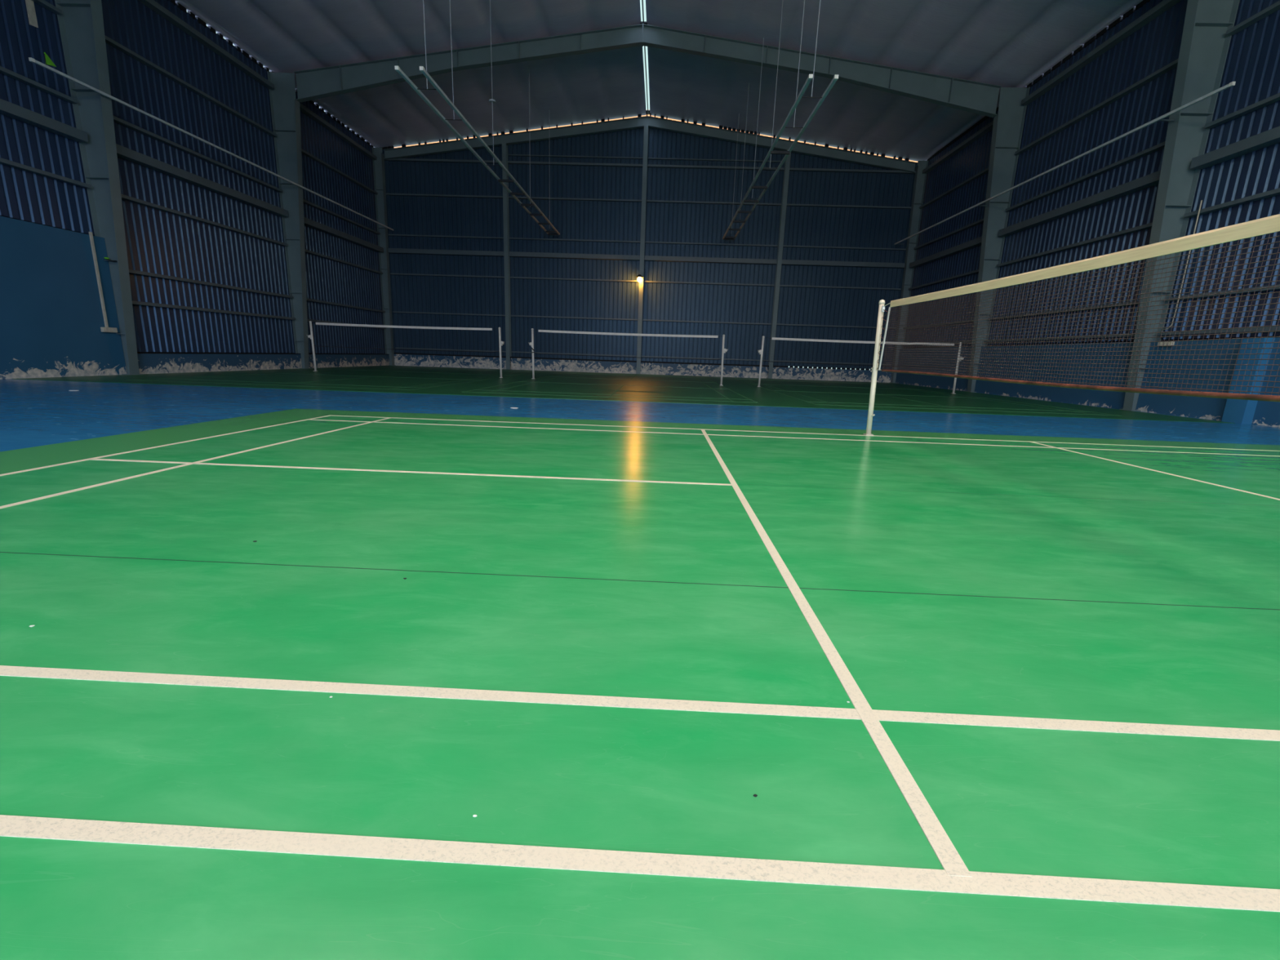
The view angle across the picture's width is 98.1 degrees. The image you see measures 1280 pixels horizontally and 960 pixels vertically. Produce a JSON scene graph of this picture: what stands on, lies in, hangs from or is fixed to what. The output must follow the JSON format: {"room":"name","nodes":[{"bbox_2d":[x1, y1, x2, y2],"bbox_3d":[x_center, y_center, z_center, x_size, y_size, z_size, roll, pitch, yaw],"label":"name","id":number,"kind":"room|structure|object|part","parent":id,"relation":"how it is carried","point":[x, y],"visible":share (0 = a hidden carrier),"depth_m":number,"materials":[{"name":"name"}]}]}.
{"room":"sports hall","nodes":[
{"label":"sports hall","id":0,"kind":"room"},
{"bbox_2d":[0,0,389,379],"bbox_3d":[-12.479,-6.505,9.106,0.376,9.620,34.150,2,13,2],"label":"wall","id":1,"kind":"structure","parent":0,"point":[206,246],"depth_m":14.68,"materials":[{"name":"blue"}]},
{"bbox_2d":[25,0,38,27],"bbox_3d":[-12.345,-9.853,11.197,0.012,1.240,0.160,2,13,2],"label":"paper strip","id":2,"kind":"object","parent":1,"relation":"attached to","point":[31,12],"visible":1,"depth_m":11.28,"materials":[{"name":"white paper"}]},
{"bbox_3d":[-12.512,-7.972,8.842,0.034,6.315,6.773,2,13,2],"label":"sheet panel","id":3,"kind":"part","parent":1,"relation":"part of","materials":[{"name":"blue metal"}]},
{"bbox_3d":[-12.623,-3.339,9.872,0.220,3.100,6.710,2,13,2],"label":"plaster panel","id":4,"kind":"part","parent":1,"relation":"part of","materials":[{"name":"blue paint"}]},
{"bbox_2d":[88,231,108,327],"bbox_3d":[-12.357,-4.557,12.681,0.040,2.060,0.044,2,13,2],"label":"cable conduit","id":5,"kind":"object","parent":1,"relation":"attached to","point":[91,235],"visible":1,"depth_m":12.67,"materials":[{"name":"beige plastic"}]},
{"bbox_2d":[100,327,120,333],"bbox_3d":[-12.372,-3.496,12.997,0.078,0.139,0.432,2,13,2],"label":"switch box","id":6,"kind":"object","parent":1,"relation":"attached to","point":[102,329],"visible":1,"depth_m":12.91,"materials":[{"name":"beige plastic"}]},
{"bbox_3d":[-12.317,-8.178,15.710,0.034,8.915,6.773,2,13,2],"label":"sheet panel","id":7,"kind":"part","parent":1,"relation":"part of","materials":[{"name":"blue metal"}]},
{"bbox_3d":[-12.428,-3.545,16.740,0.220,0.500,6.710,2,13,2],"label":"plaster panel","id":8,"kind":"part","parent":1,"relation":"part of","materials":[{"name":"paint"}]},
{"bbox_3d":[-12.082,-9.641,22.243,0.034,8.915,6.670,2,13,2],"label":"sheet panel","id":9,"kind":"part","parent":1,"relation":"part of","materials":[{"name":"blue metal"}]},
{"bbox_3d":[-12.191,-5.010,23.284,0.220,0.500,6.630,2,13,2],"label":"plaster panel","id":10,"kind":"part","parent":1,"relation":"part of","materials":[{"name":"paint"}]},
{"bbox_2d":[0,365,1279,451],"bbox_3d":[-1.148,1.989,-4.731,64.200,0.120,64.250,2,13,2],"label":"floor","id":11,"kind":"structure","parent":0,"point":[33,412],"depth_m":8.37,"materials":[{"name":"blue and blue painted sports coating"}]},
{"bbox_2d":[54,0,142,374],"bbox_3d":[-12.014,-7.141,12.459,0.872,9.420,0.330,2,13,2],"label":"steel column","id":12,"kind":"structure","parent":11,"relation":"on","point":[81,24],"depth_m":12.34,"materials":[{"name":"grey metal"}]},
{"bbox_2d":[28,57,393,231],"bbox_3d":[-11.425,-9.652,17.823,0.137,0.060,14.800,2,13,2],"label":"rail","id":13,"kind":"object","parent":12,"relation":"attached to","point":[30,59],"visible":1,"depth_m":13.73,"materials":[{"name":"grey metal"}]},
{"bbox_2d":[44,52,56,66],"bbox_3d":[-11.626,-8.255,10.947,0.024,0.230,0.196,2,13,2],"label":"pennant","id":14,"kind":"object","parent":13,"relation":"on","point":[48,61],"visible":1,"depth_m":10.91,"materials":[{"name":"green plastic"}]},
{"bbox_2d":[266,71,309,368],"bbox_3d":[-11.776,-8.615,19.042,0.872,9.420,0.330,2,13,2],"label":"steel column","id":15,"kind":"structure","parent":11,"relation":"on","point":[285,108],"depth_m":18.76,"materials":[{"name":"grey metal"}]},
{"bbox_2d":[293,23,1001,117],"bbox_3d":[0.062,-13.077,17.615,22.440,2.310,0.240,2,13,2],"label":"rafter","id":16,"kind":"object","parent":15,"relation":"attached to","point":[975,97],"visible":0.99,"depth_m":17.48,"materials":[{"name":"grey paint"}]},
{"bbox_2d":[372,146,395,365],"bbox_3d":[-11.752,-10.080,25.552,0.450,9.420,0.330,2,13,2],"label":"steel column","id":17,"kind":"structure","parent":11,"relation":"on","point":[379,171],"depth_m":25.39,"materials":[{"name":"grey metal"}]},
{"bbox_2d":[502,142,512,369],"bbox_3d":[-6.079,-9.976,25.371,0.260,9.672,0.300,2,13,2],"label":"post","id":18,"kind":"object","parent":11,"relation":"on","point":[504,148],"visible":1,"depth_m":25.28,"materials":[{"name":"grey metal"}]},
{"bbox_2d":[15,364,1235,423],"bbox_3d":[-0.395,-3.260,18.404,23.630,0.010,15.780,2,13,2],"label":"court","id":19,"kind":"object","parent":11,"relation":"on","point":[739,391],"visible":0.98,"depth_m":13.90,"materials":[{"name":"paint"}]},
{"bbox_2d":[306,320,318,371],"bbox_3d":[-10.701,-4.359,18.104,0.192,1.593,0.135,2,13,2],"label":"net post","id":20,"kind":"object","parent":19,"relation":"on","point":[311,335],"visible":1,"depth_m":18.08,"materials":[{"name":"white metal"}]},
{"bbox_2d":[312,322,499,352],"bbox_3d":[-7.579,-4.598,17.954,6.106,0.778,0.018,2,13,2],"label":"net","id":21,"kind":"object","parent":20,"relation":"attached to","point":[317,323],"visible":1,"depth_m":17.92,"materials":[{"name":"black fabric"}]},
{"bbox_3d":[-7.584,-4.251,18.032,6.093,0.066,0.018,2,13,2],"label":"cord","id":22,"kind":"part","parent":21,"relation":"part of","materials":[{"name":"fabric"}]},
{"bbox_2d":[497,327,504,377],"bbox_3d":[-4.463,-4.110,17.934,0.200,1.593,0.135,2,13,2],"label":"net post","id":23,"kind":"object","parent":19,"relation":"on","point":[500,343],"visible":1,"depth_m":17.90,"materials":[{"name":"white metal"}]},
{"bbox_2d":[528,328,534,378],"bbox_3d":[-3.490,-4.071,17.908,0.192,1.593,0.135,2,13,2],"label":"net post","id":24,"kind":"object","parent":19,"relation":"on","point":[531,344],"visible":0.94,"depth_m":17.87,"materials":[{"name":"white metal"}]},
{"bbox_2d":[531,329,719,359],"bbox_3d":[-0.431,-4.308,17.739,6.112,0.778,0.060,2,13,2],"label":"net","id":25,"kind":"object","parent":24,"relation":"attached to","point":[539,331],"visible":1,"depth_m":17.72,"materials":[{"name":"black fabric"}]},
{"bbox_3d":[-0.402,-3.963,17.837,6.033,0.066,0.018,2,13,2],"label":"cord","id":26,"kind":"part","parent":25,"relation":"part of","materials":[{"name":"fabric"}]},
{"bbox_2d":[719,334,728,385],"bbox_3d":[2.689,-3.823,17.740,0.200,1.593,0.135,2,13,2],"label":"net post","id":27,"kind":"object","parent":19,"relation":"on","point":[723,350],"visible":0.94,"depth_m":17.71,"materials":[{"name":"white metal"}]},
{"bbox_2d":[756,335,764,386],"bbox_3d":[3.816,-3.778,17.709,0.200,1.593,0.135,2,13,2],"label":"net post","id":28,"kind":"object","parent":19,"relation":"on","point":[761,351],"visible":1,"depth_m":17.68,"materials":[{"name":"white metal"}]},
{"bbox_2d":[762,337,957,368],"bbox_3d":[6.951,-4.017,17.560,6.112,0.778,0.018,2,13,2],"label":"net","id":29,"kind":"object","parent":28,"relation":"attached to","point":[772,338],"visible":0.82,"depth_m":17.53,"materials":[{"name":"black fabric"}]},
{"bbox_3d":[6.939,-3.670,17.638,6.112,0.066,0.018,2,13,2],"label":"cord","id":30,"kind":"part","parent":29,"relation":"part of","materials":[{"name":"fabric"}]},
{"bbox_2d":[951,342,964,393],"bbox_3d":[10.070,-3.528,17.540,0.200,1.593,0.135,2,13,2],"label":"net post","id":31,"kind":"object","parent":19,"relation":"on","point":[960,343],"visible":0.73,"depth_m":17.53,"materials":[{"name":"white metal"}]},
{"bbox_2d":[0,408,1279,959],"bbox_3d":[2.651,0.203,3.484,15.020,0.009,8.020,2,13,2],"label":"court","id":32,"kind":"object","parent":11,"relation":"on","point":[1055,660],"visible":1,"depth_m":1.46,"materials":[{"name":"green paint"}]},
{"bbox_2d":[863,299,884,435],"bbox_3d":[2.846,-1.345,6.720,0.099,1.609,0.156,2,13,2],"label":"net post","id":33,"kind":"object","parent":32,"relation":"on","point":[874,373],"visible":1,"depth_m":6.72,"materials":[{"name":"white metal"}]},
{"bbox_2d":[875,213,1279,401],"bbox_3d":[2.753,-1.018,3.610,0.026,0.813,6.227,2,13,2],"label":"net","id":34,"kind":"object","parent":33,"relation":"attached to","point":[1268,224],"visible":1,"depth_m":3.22,"materials":[{"name":"cream canvas"},{"name":"brown nylon cord netting"},{"name":"red-brown cord"}]},
{"bbox_3d":[2.859,-1.679,6.539,0.010,0.770,0.217,2,13,2],"label":"cord","id":35,"kind":"part","parent":34,"relation":"part of","materials":[{"name":"white fabric"}]},
{"bbox_3d":[2.739,-0.639,3.667,0.026,0.047,5.850,2,13,2],"label":"cord","id":36,"kind":"part","parent":34,"relation":"part of","materials":[{"name":"fabric"}]},
{"bbox_2d":[635,124,648,373],"bbox_3d":[0.097,-10.132,25.113,0.260,10.498,0.300,2,13,2],"label":"post","id":37,"kind":"object","parent":11,"relation":"on","point":[646,127],"visible":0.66,"depth_m":24.89,"materials":[{"name":"grey metal"}]},
{"bbox_2d":[635,274,644,281],"bbox_3d":[-0.016,-9.095,25.041,0.380,0.320,0.380,2,13,2],"label":"wall lamp","id":38,"kind":"object","parent":37,"relation":"attached to","point":[639,277],"visible":1,"depth_m":24.98,"materials":[{"name":"black metal"}]},
{"bbox_2d":[766,149,791,378],"bbox_3d":[6.247,-9.489,25.035,0.260,9.685,0.300,2,13,2],"label":"post","id":39,"kind":"object","parent":11,"relation":"on","point":[787,162],"visible":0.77,"depth_m":24.90,"materials":[{"name":"grey metal"}]},
{"bbox_2d":[888,160,928,382],"bbox_3d":[12.010,-9.129,24.907,0.450,9.420,0.330,2,13,2],"label":"steel column","id":40,"kind":"structure","parent":11,"relation":"on","point":[920,178],"depth_m":24.58,"materials":[{"name":"grey metal"}]},
{"bbox_2d":[965,86,1030,392],"bbox_3d":[11.565,-7.681,18.408,0.872,9.420,0.330,2,13,2],"label":"steel column","id":41,"kind":"structure","parent":11,"relation":"on","point":[1008,124],"depth_m":18.02,"materials":[{"name":"grey metal"}]},
{"bbox_2d":[1119,0,1239,411],"bbox_3d":[11.327,-6.207,11.825,0.872,9.420,0.330,2,13,2],"label":"steel column","id":42,"kind":"structure","parent":11,"relation":"on","point":[1205,44],"depth_m":11.61,"materials":[{"name":"grey metal"}]},
{"bbox_2d":[894,81,1235,244],"bbox_3d":[11.112,-8.750,17.211,0.377,0.060,14.800,2,13,2],"label":"rail","id":43,"kind":"object","parent":42,"relation":"attached to","point":[1233,83],"visible":1,"depth_m":12.96,"materials":[{"name":"grey metal"}]},
{"bbox_3d":[10.921,-7.483,11.554,0.350,0.024,0.030,2,13,2],"label":"support arm","id":44,"kind":"part","parent":43,"relation":"part of"},
{"bbox_3d":[11.417,-1.615,12.850,0.380,0.020,0.330,2,13,2],"label":"plate","id":45,"kind":"part","parent":42,"relation":"part of","materials":[{"name":"grey paint"}]},
{"bbox_2d":[379,112,917,382],"bbox_3d":[0.163,-10.462,25.203,24.200,11.107,0.376,2,13,2],"label":"wall","id":46,"kind":"structure","parent":0,"point":[845,220],"depth_m":25.31,"materials":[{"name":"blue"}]},
{"bbox_3d":[-0.009,-5.325,26.439,24.200,0.535,0.220,2,13,2],"label":"plaster panel","id":47,"kind":"part","parent":46,"relation":"part of","materials":[{"name":"white paint"}]},
{"bbox_2d":[382,115,916,173],"bbox_3d":[0.303,-14.689,24.116,23.200,1.922,0.220,2,13,2],"label":"rafter","id":48,"kind":"object","parent":46,"relation":"attached to","point":[637,122],"visible":1,"depth_m":23.99,"materials":[{"name":"grey paint"}]},
{"bbox_2d":[175,0,1142,161],"bbox_3d":[-0.277,-11.454,7.558,24.600,1.856,34.550,2,13,2],"label":"ceiling","id":49,"kind":"structure","parent":0,"point":[1005,43],"depth_m":17.39,"materials":[{"name":"grey metal"}]},
{"bbox_2d":[394,0,559,235],"bbox_3d":[-4.018,-11.551,17.105,0.540,4.659,14.650,2,13,2],"label":"light fixture","id":50,"kind":"object","parent":49,"relation":"hanging from","point":[397,68],"visible":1,"depth_m":14.12,"materials":[{"name":"grey metal"}]},
{"bbox_3d":[-4.326,-9.371,17.634,0.060,0.055,14.590,2,13,2],"label":"rail","id":51,"kind":"part","parent":50,"relation":"part of","materials":[{"name":"grey metal"}]},
{"bbox_3d":[-3.857,-9.352,17.622,0.060,0.055,14.590,2,13,2],"label":"rail","id":52,"kind":"part","parent":50,"relation":"part of","materials":[{"name":"grey metal"}]},
{"bbox_2d":[722,0,838,239],"bbox_3d":[3.724,-11.258,16.891,0.540,4.692,14.650,2,13,2],"label":"rail","id":53,"kind":"object","parent":49,"relation":"hanging from","point":[811,77],"visible":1,"depth_m":13.98,"materials":[{"name":"grey metal"}]},
{"bbox_3d":[3.415,-9.061,17.424,0.060,0.055,14.590,2,13,2],"label":"rail","id":54,"kind":"part","parent":53,"relation":"part of","materials":[{"name":"grey metal"}]},
{"bbox_3d":[3.884,-9.043,17.412,0.060,0.055,14.590,2,13,2],"label":"rail","id":55,"kind":"part","parent":53,"relation":"part of","materials":[{"name":"grey metal"}]},
{"bbox_2d":[895,0,1279,427],"bbox_3d":[11.525,-5.544,8.454,0.440,9.620,34.150,2,13,2],"label":"wall","id":56,"kind":"structure","parent":0,"point":[1102,202],"depth_m":13.73,"materials":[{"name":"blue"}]},
{"bbox_3d":[11.938,-4.562,22.513,0.220,1.560,6.630,2,13,2],"label":"plaster panel","id":57,"kind":"part","parent":56,"relation":"part of","materials":[{"name":"blue paint"}]},
{"bbox_3d":[12.142,-9.189,21.469,0.034,7.855,6.670,2,13,2],"label":"sheet panel","id":58,"kind":"part","parent":56,"relation":"part of","materials":[{"name":"blue metal"}]},
{"bbox_3d":[11.701,-3.097,15.969,0.220,1.560,6.710,2,13,2],"label":"plaster panel","id":59,"kind":"part","parent":56,"relation":"part of","materials":[{"name":"blue paint"}]},
{"bbox_3d":[11.906,-7.726,14.937,0.034,7.855,6.773,2,13,2],"label":"sheet panel","id":60,"kind":"part","parent":56,"relation":"part of","materials":[{"name":"blue metal"}]},
{"bbox_2d":[1157,334,1174,346],"bbox_3d":[11.455,-3.040,12.097,0.078,0.253,0.376,2,13,2],"label":"switch box","id":61,"kind":"object","parent":56,"relation":"attached to","point":[1170,343],"visible":0.6,"depth_m":12.07,"materials":[{"name":"beige plastic"}]},
{"bbox_2d":[1160,200,1202,330],"bbox_3d":[11.474,-4.503,11.776,0.024,2.572,0.254,2,13,2],"label":"cable conduit","id":62,"kind":"object","parent":56,"relation":"attached to","point":[1201,200],"visible":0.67,"depth_m":11.64,"materials":[{"name":"beige plastic"}]},
{"bbox_3d":[11.464,-1.623,9.386,0.220,1.560,6.710,2,13,2],"label":"plaster panel","id":63,"kind":"part","parent":56,"relation":"part of","materials":[{"name":"blue paint"}]},
{"bbox_3d":[11.668,-6.253,8.354,0.034,7.855,6.773,2,13,2],"label":"sheet panel","id":64,"kind":"part","parent":56,"relation":"part of","materials":[{"name":"blue metal"}]}
]}

